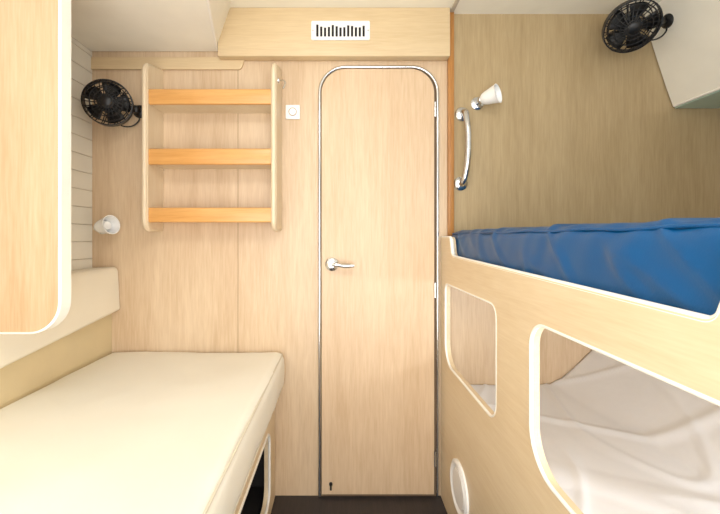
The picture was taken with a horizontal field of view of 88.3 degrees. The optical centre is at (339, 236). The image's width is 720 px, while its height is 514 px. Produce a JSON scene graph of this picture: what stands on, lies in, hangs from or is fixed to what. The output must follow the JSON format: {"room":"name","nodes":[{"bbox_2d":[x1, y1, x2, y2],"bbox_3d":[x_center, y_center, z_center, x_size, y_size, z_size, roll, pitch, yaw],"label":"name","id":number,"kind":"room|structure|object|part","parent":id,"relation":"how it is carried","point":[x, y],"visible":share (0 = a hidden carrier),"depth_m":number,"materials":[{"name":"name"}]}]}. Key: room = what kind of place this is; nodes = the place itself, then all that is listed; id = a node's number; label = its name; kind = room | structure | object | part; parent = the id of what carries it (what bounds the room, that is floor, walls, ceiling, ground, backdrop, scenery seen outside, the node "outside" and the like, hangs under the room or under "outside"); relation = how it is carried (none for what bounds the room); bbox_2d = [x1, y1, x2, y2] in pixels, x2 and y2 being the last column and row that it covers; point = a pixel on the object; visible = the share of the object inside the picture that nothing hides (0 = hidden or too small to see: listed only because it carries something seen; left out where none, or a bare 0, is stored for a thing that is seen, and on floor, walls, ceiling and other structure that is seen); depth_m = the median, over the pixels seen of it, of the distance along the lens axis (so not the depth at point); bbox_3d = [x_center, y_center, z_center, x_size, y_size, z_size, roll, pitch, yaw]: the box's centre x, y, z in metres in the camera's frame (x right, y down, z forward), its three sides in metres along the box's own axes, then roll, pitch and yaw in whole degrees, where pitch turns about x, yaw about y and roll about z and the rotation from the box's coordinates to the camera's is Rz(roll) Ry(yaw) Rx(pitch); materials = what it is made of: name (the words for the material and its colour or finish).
{"room":"boat cabin","nodes":[
{"label":"boat cabin","id":0,"kind":"room"},
{"bbox_2d":[71,36,91,270],"bbox_3d":[-1.035,0.072,0.455,0.050,1.965,2.110,0,0,0],"label":"wall","id":1,"kind":"structure","parent":0,"point":[81,72],"depth_m":1.45,"materials":[{"name":"white wood"}]},
{"bbox_2d":[0,0,57,331],"bbox_3d":[-0.855,-0.334,0.948,0.306,1.153,0.035,0,0,0],"label":"panel","id":2,"kind":"object","parent":1,"relation":"attached to","point":[28,28],"visible":0.96,"depth_m":0.93,"materials":[{"name":"brown wood"}]},
{"bbox_2d":[0,0,70,333],"bbox_3d":[-0.855,-0.333,0.948,0.307,1.154,0.041,0,0,0],"label":"band","id":3,"kind":"object","parent":2,"relation":"attached to","point":[64,6],"visible":0.99,"depth_m":0.94,"materials":[{"name":"white plastic"}]},
{"bbox_2d":[0,314,111,408],"bbox_3d":[-0.971,0.405,0.455,0.079,0.300,2.109,0,0,0],"label":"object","id":4,"kind":"structure","parent":1,"relation":"attached to","point":[41,368],"depth_m":1.21,"materials":[{"name":"beige wood"}]},
{"bbox_2d":[0,267,119,368],"bbox_3d":[-0.952,0.237,1.236,0.112,0.232,0.538,0,0,0],"label":"padded backrest","id":5,"kind":"object","parent":1,"relation":"attached to","point":[94,291],"visible":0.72,"depth_m":1.28,"materials":[{"name":"beige leather"}]},
{"bbox_2d":[271,496,447,513],"bbox_3d":[0.320,1.080,0.480,2.760,0.050,2.160,0,0,0],"label":"floor","id":6,"kind":"structure","parent":0,"point":[281,504],"depth_m":1.45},
{"bbox_2d":[0,351,284,513],"bbox_3d":[-0.577,0.752,0.528,0.721,0.606,1.959,0,0,0],"label":"bed","id":7,"kind":"object","parent":6,"relation":"on","point":[145,432],"visible":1,"depth_m":0.88,"materials":[{"name":"beige fabric"}]},
{"bbox_3d":[-0.274,0.834,0.527,0.020,0.442,1.955,0,0,0],"label":"panel","id":8,"kind":"part","parent":7,"relation":"part of","materials":[{"name":"brown wood"}]},
{"bbox_2d":[441,236,719,513],"bbox_3d":[1.024,0.526,0.502,1.231,1.059,2.005,0,0,0],"label":"bunk bed","id":9,"kind":"object","parent":6,"relation":"on","point":[500,453],"visible":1,"depth_m":0.82,"materials":[{"name":"brown wood"}]},
{"bbox_2d":[450,458,468,513],"bbox_3d":[0.404,0.857,1.262,0.011,0.176,0.176,0,0,0],"label":"hatch cover","id":10,"kind":"object","parent":9,"relation":"attached to","point":[459,489],"visible":1,"depth_m":1.25,"materials":[{"name":"white plastic"}]},
{"bbox_3d":[0.404,0.857,1.262,0.007,0.120,0.120,0,0,0],"label":"lid","id":11,"kind":"part","parent":10,"relation":"part of","materials":[{"name":"white plastic"}]},
{"bbox_2d":[452,217,719,314],"bbox_3d":[0.948,0.053,0.896,1.042,0.172,1.203,0,0,0],"label":"mattress","id":12,"kind":"object","parent":9,"relation":"on","point":[674,262],"visible":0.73,"depth_m":0.57,"materials":[{"name":"blue fabric"}]},
{"bbox_2d":[470,350,719,513],"bbox_3d":[1.028,0.471,0.542,1.183,0.543,1.927,0,0,0],"label":"mattress","id":13,"kind":"object","parent":9,"relation":"on","point":[617,437],"visible":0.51,"depth_m":1.04,"materials":[{"name":"fabric"}]},
{"bbox_2d":[92,14,719,495],"bbox_3d":[0.320,0.072,1.535,2.760,1.965,0.051,0,0,0],"label":"wall","id":14,"kind":"structure","parent":0,"point":[581,131],"depth_m":1.51,"materials":[{"name":"brown wood"}]},
{"bbox_2d":[93,215,119,233],"bbox_3d":[-0.942,-0.049,1.469,0.125,0.075,0.076,0,0,26],"label":"reading lamp","id":15,"kind":"object","parent":14,"relation":"attached to","point":[109,224],"visible":1,"depth_m":1.45,"materials":[{"name":"silver metal"}]},
{"bbox_3d":[-0.923,-0.044,1.455,0.036,0.040,0.038,0,0,0],"label":"bulb","id":16,"kind":"part","parent":15,"relation":"part of","materials":[{"name":"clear glass"}]},
{"bbox_2d":[81,79,141,126],"bbox_3d":[-0.864,-0.508,1.425,0.221,0.172,0.111,0,0,-36],"label":"fan","id":17,"kind":"object","parent":14,"relation":"attached to","point":[108,102],"visible":0.99,"depth_m":1.39,"materials":[{"name":"black plastic"}]},
{"bbox_2d":[71,0,230,50],"bbox_3d":[-0.650,-0.831,1.237,0.720,0.158,0.536,0,0,0],"label":"ceiling","id":18,"kind":"structure","parent":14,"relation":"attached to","point":[98,25],"depth_m":1.33,"materials":[{"name":"white paint"}]},
{"bbox_2d":[91,57,243,69],"bbox_3d":[-0.698,-0.705,1.505,0.624,0.050,0.010,0,0,0],"label":"trim","id":19,"kind":"structure","parent":14,"relation":"attached to","point":[97,63],"depth_m":1.50,"materials":[{"name":"brown wood"}]},
{"bbox_2d":[142,63,285,231],"bbox_3d":[-0.474,-0.354,1.446,0.536,0.667,0.141,0,0,0],"label":"wall shelf","id":20,"kind":"object","parent":14,"relation":"attached to","point":[157,101],"visible":1,"depth_m":1.39,"materials":[{"name":"brown wood"}]},
{"bbox_3d":[-0.731,-0.355,1.448,0.022,0.650,0.125,0,0,0],"label":"panel","id":21,"kind":"part","parent":20,"relation":"part of","materials":[{"name":"brown wood"}]},
{"bbox_3d":[-0.489,-0.511,1.458,0.469,0.014,0.105,0,0,0],"label":"shelf","id":22,"kind":"part","parent":20,"relation":"part of","materials":[{"name":"brown wood"}]},
{"bbox_3d":[-0.489,-0.284,1.458,0.469,0.014,0.105,0,0,0],"label":"shelf","id":23,"kind":"part","parent":20,"relation":"part of","materials":[{"name":"brown wood"}]},
{"bbox_3d":[-0.489,-0.066,1.458,0.469,0.014,0.105,0,0,0],"label":"shelf","id":24,"kind":"part","parent":20,"relation":"part of","materials":[{"name":"brown wood"}]},
{"bbox_3d":[-0.248,-0.355,1.448,0.022,0.650,0.125,0,0,0],"label":"panel","id":25,"kind":"part","parent":20,"relation":"part of","materials":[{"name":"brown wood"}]},
{"bbox_2d":[286,105,299,118],"bbox_3d":[-0.192,-0.508,1.503,0.058,0.058,0.014,0,0,0],"label":"light switch","id":26,"kind":"object","parent":14,"relation":"attached to","point":[292,111],"visible":1,"depth_m":1.50,"materials":[{"name":"white plastic"}]},
{"bbox_2d":[218,8,449,60],"bbox_3d":[-0.024,-0.814,1.488,0.922,0.193,0.045,0,0,0],"label":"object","id":27,"kind":"structure","parent":14,"relation":"attached to","point":[247,34],"depth_m":1.47,"materials":[{"name":"brown wood"}]},
{"bbox_2d":[311,21,369,39],"bbox_3d":[0.002,-0.816,1.461,0.232,0.075,0.008,0,0,0],"label":"air vent","id":28,"kind":"object","parent":14,"relation":"attached to","point":[320,30],"visible":1,"depth_m":1.46,"materials":[{"name":"white plastic"}]},
{"bbox_2d":[318,65,438,496],"bbox_3d":[0.157,0.178,1.502,0.491,1.748,0.012,0,0,0],"label":"door frame","id":29,"kind":"structure","parent":14,"relation":"in","point":[427,72],"depth_m":1.50,"materials":[{"name":"silver metal"}]},
{"bbox_2d":[321,69,435,493],"bbox_3d":[0.157,0.180,1.500,0.464,1.725,0.021,0,0,0],"label":"leaf","id":30,"kind":"object","parent":29,"relation":"attached to","point":[377,125],"depth_m":1.50,"materials":[{"name":"brown wood"}]},
{"bbox_2d":[325,258,337,270],"bbox_3d":[-0.033,0.110,1.476,0.054,0.054,0.045,0,0,0],"label":"rosette","id":31,"kind":"object","parent":30,"relation":"attached to","point":[329,261],"visible":0.91,"depth_m":1.49,"materials":[{"name":"silver metal"}]},
{"bbox_2d":[331,263,353,267],"bbox_3d":[0.011,0.112,1.457,0.091,0.022,0.023,0,0,0],"label":"lever","id":32,"kind":"object","parent":31,"relation":"attached to","point":[340,265],"visible":1,"depth_m":1.45,"materials":[{"name":"silver metal"}]},
{"bbox_3d":[0.384,0.895,1.494,0.010,0.060,0.010,0,0,0],"label":"hinge","id":33,"kind":"part","parent":30,"relation":"part of","materials":[{"name":"silver metal"}]},
{"bbox_3d":[0.384,-0.515,1.494,0.010,0.060,0.010,0,0,0],"label":"hinge","id":34,"kind":"part","parent":30,"relation":"part of","materials":[{"name":"silver metal"}]},
{"bbox_3d":[0.384,0.215,1.494,0.010,0.060,0.010,0,0,0],"label":"hinge","id":35,"kind":"part","parent":30,"relation":"part of","materials":[{"name":"silver metal"}]},
{"bbox_2d":[321,69,435,495],"bbox_3d":[0.157,0.183,1.508,0.477,1.744,0.003,0,0,0],"label":"gap","id":36,"kind":"object","parent":14,"relation":"attached to","point":[434,494],"visible":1,"depth_m":1.51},
{"bbox_2d":[447,12,453,235],"bbox_3d":[0.449,-0.455,1.501,0.024,0.910,0.018,0,0,0],"label":"trim","id":37,"kind":"structure","parent":14,"relation":"attached to","point":[450,62],"depth_m":1.49,"materials":[{"name":"brown wood"}]},
{"bbox_2d":[450,0,459,11],"bbox_3d":[0.450,-0.907,0.445,0.016,0.006,2.090,0,0,0],"label":"trim","id":38,"kind":"structure","parent":14,"relation":"attached to","point":[456,2],"depth_m":1.45,"materials":[{"name":"beige wood"}]},
{"bbox_2d":[454,107,470,190],"bbox_3d":[0.494,-0.358,1.474,0.064,0.341,0.072,0,0,0],"label":"handle","id":39,"kind":"object","parent":14,"relation":"attached to","point":[461,114],"visible":1,"depth_m":1.45,"materials":[{"name":"silver metal"}]},
{"bbox_2d":[470,83,501,109],"bbox_3d":[0.580,-0.553,1.466,0.074,0.075,0.126,0,0,-32],"label":"reading lamp","id":40,"kind":"object","parent":14,"relation":"attached to","point":[492,95],"visible":1,"depth_m":1.44,"materials":[{"name":"silver metal"}]},
{"bbox_3d":[0.558,-0.543,1.504,0.052,0.052,0.013,0,0,0],"label":"wall plate","id":41,"kind":"part","parent":40,"relation":"part of","materials":[{"name":"silver metal"}]},
{"bbox_3d":[0.585,-0.553,1.443,0.073,0.075,0.076,0,0,43],"label":"lamp shade","id":42,"kind":"part","parent":40,"relation":"part of","materials":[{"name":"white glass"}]},
{"bbox_2d":[230,0,661,13],"bbox_3d":[0.320,-0.935,0.480,2.760,0.050,2.160,0,0,0],"label":"ceiling","id":43,"kind":"structure","parent":0,"point":[464,6],"depth_m":1.45,"materials":[{"name":"white paint"}]},
{"bbox_3d":[1.675,0.072,0.455,0.050,1.965,2.110,0,0,0],"label":"wall","id":44,"kind":"structure","parent":0,"visible":0},
{"bbox_2d":[644,0,719,107],"bbox_3d":[1.443,-0.717,0.453,0.410,0.387,2.105,0,0,0],"label":"locker","id":45,"kind":"object","parent":44,"relation":"attached to","point":[688,53],"visible":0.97,"depth_m":1.38,"materials":[{"name":"white"}]},
{"bbox_2d":[601,0,673,52],"bbox_3d":[1.125,-0.776,1.367,0.285,0.160,0.158,0,0,0],"label":"fan","id":46,"kind":"object","parent":45,"relation":"attached to","point":[629,24],"visible":1,"depth_m":1.35,"materials":[{"name":"black plastic"}]},
{"bbox_3d":[1.081,-0.791,1.377,0.074,0.083,0.085,0,0,0],"label":"motor","id":47,"kind":"part","parent":46,"relation":"part of","materials":[{"name":"black plastic"}]}
]}

